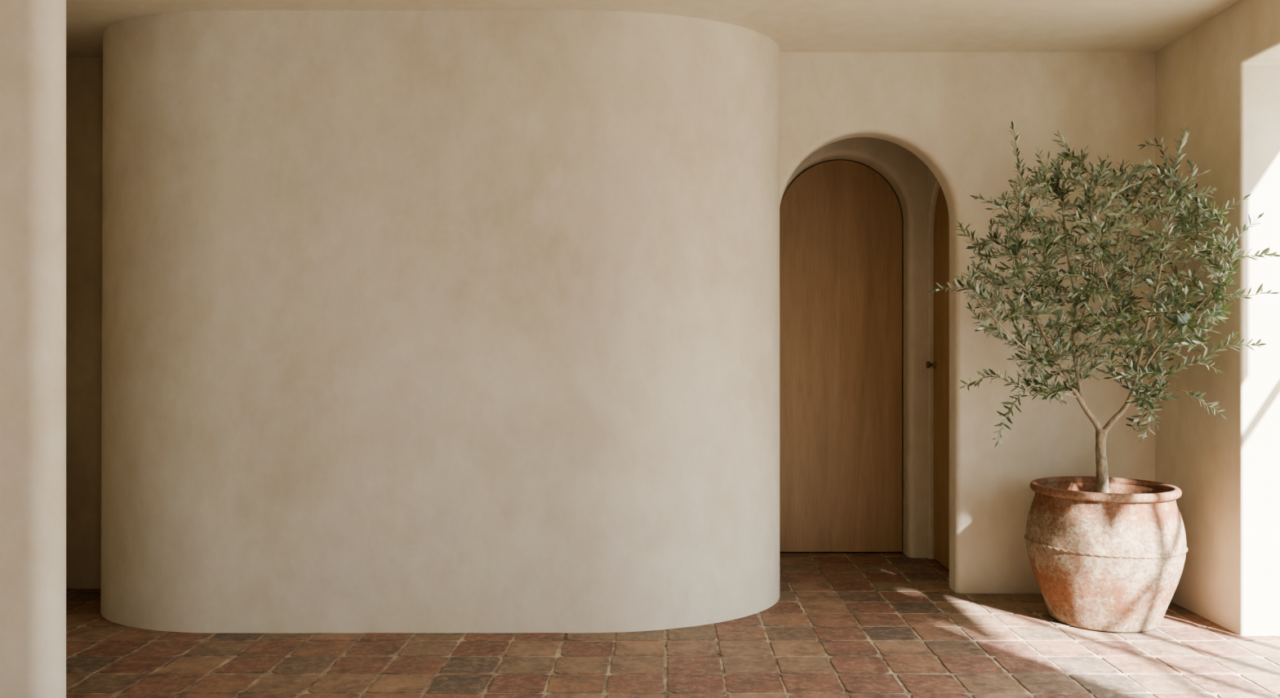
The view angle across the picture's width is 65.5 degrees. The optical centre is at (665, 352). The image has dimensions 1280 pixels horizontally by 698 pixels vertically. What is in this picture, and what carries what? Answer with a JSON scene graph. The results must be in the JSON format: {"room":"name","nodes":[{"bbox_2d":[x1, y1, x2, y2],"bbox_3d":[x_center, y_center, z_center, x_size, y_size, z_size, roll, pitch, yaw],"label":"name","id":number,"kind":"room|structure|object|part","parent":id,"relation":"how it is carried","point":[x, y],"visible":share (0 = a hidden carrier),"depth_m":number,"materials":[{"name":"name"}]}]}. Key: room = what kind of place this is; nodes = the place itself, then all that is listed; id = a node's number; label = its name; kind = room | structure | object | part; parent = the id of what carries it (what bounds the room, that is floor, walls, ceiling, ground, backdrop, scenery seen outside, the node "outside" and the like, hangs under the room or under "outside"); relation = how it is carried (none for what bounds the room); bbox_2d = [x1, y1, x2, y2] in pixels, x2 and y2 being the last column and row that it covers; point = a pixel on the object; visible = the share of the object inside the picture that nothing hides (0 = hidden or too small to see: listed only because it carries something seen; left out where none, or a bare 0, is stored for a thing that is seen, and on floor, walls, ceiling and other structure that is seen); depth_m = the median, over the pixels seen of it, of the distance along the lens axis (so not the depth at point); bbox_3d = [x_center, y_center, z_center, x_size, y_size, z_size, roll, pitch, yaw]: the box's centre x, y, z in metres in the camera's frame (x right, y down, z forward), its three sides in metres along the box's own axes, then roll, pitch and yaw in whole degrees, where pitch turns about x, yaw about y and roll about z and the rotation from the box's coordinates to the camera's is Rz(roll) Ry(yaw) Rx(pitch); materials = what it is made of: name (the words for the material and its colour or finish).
{"room":"entrance hall","nodes":[
{"label":"entrance hall","id":0,"kind":"room"},
{"bbox_2d":[0,0,66,697],"bbox_3d":[-2.808,-0.143,2.660,2.385,2.600,0.120,0,0,0],"label":"wall","id":1,"kind":"structure","parent":0,"point":[33,33],"depth_m":2.60,"materials":[{"name":"paint"}]},
{"bbox_2d":[66,57,102,588],"bbox_3d":[-2.500,-0.143,4.935,3.000,2.600,0.130,0,0,0],"label":"wall","id":2,"kind":"structure","parent":0,"point":[84,76],"depth_m":4.87,"materials":[{"name":"paint"}]},
{"bbox_2d":[100,10,779,633],"bbox_3d":[-1.028,-0.143,4.480,3.145,2.600,0.760,0,0,0],"label":"wall","id":3,"kind":"structure","parent":0,"point":[415,322],"depth_m":4.16,"materials":[{"name":"paint"}]},
{"bbox_2d":[66,0,1239,57],"bbox_3d":[-0.625,-1.518,1.475,6.750,0.150,8.950,0,0,0],"label":"ceiling","id":4,"kind":"structure","parent":0,"point":[794,25],"depth_m":4.27,"materials":[{"name":"paint"}]},
{"bbox_2d":[66,551,1279,697],"bbox_3d":[-0.625,1.231,1.475,6.750,0.152,8.950,0,0,0],"label":"floor","id":5,"kind":"structure","parent":0,"point":[842,624],"depth_m":3.80,"materials":[{"name":"tile"}]},
{"bbox_2d":[928,120,1279,632],"bbox_3d":[1.708,0.088,4.164,1.258,2.134,0.895,0,0,-7],"label":"tree","id":6,"kind":"object","parent":5,"relation":"on","point":[1105,553],"visible":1,"depth_m":4.11,"materials":[{"name":"green plant"}]},
{"bbox_3d":[1.900,0.875,4.312,0.637,0.560,0.637,0,0,0],"label":"pot","id":7,"kind":"part","parent":6,"relation":"part of","materials":[{"name":"ceramic"}]},
{"bbox_2d":[780,137,927,558],"bbox_3d":[0.938,-0.143,5.710,1.075,2.600,0.220,0,0,0],"label":"wall","id":8,"kind":"structure","parent":0,"point":[905,172],"depth_m":5.60,"materials":[{"name":"paint"}]},
{"bbox_2d":[779,160,902,551],"bbox_3d":[1.005,0.018,5.758,0.722,2.262,0.045,0,0,0],"label":"door","id":9,"kind":"structure","parent":8,"relation":"in","point":[841,220],"depth_m":5.74,"materials":[{"name":"brown wood"}]},
{"bbox_2d":[927,166,940,559],"bbox_3d":[1.550,-0.143,5.260,0.150,2.600,0.680,0,0,0],"label":"wall","id":10,"kind":"structure","parent":0,"point":[933,185],"depth_m":5.58,"materials":[{"name":"paint"}]},
{"bbox_2d":[925,186,949,569],"bbox_3d":[1.498,0.087,5.255,0.095,2.123,0.632,0,0,0],"label":"door","id":11,"kind":"structure","parent":10,"relation":"in","point":[941,220],"depth_m":5.42,"materials":[{"name":"brown wood"}]},
{"bbox_3d":[1.475,0.067,5.535,0.050,0.040,0.040,0,0,0],"label":"knob","id":12,"kind":"part","parent":11,"relation":"part of","materials":[{"name":"brown metal"}]},
{"bbox_2d":[779,52,1155,593],"bbox_3d":[0.875,-0.143,4.848,3.750,2.600,0.150,0,0,0],"label":"wall","id":13,"kind":"structure","parent":0,"point":[954,112],"depth_m":4.77,"materials":[{"name":"paint"}]},
{"bbox_2d":[1155,0,1279,635],"bbox_3d":[2.550,-0.143,1.000,0.400,2.600,8.000,0,0,0],"label":"wall","id":14,"kind":"structure","parent":0,"point":[1220,80],"depth_m":4.15,"materials":[{"name":"paint"}]}
]}

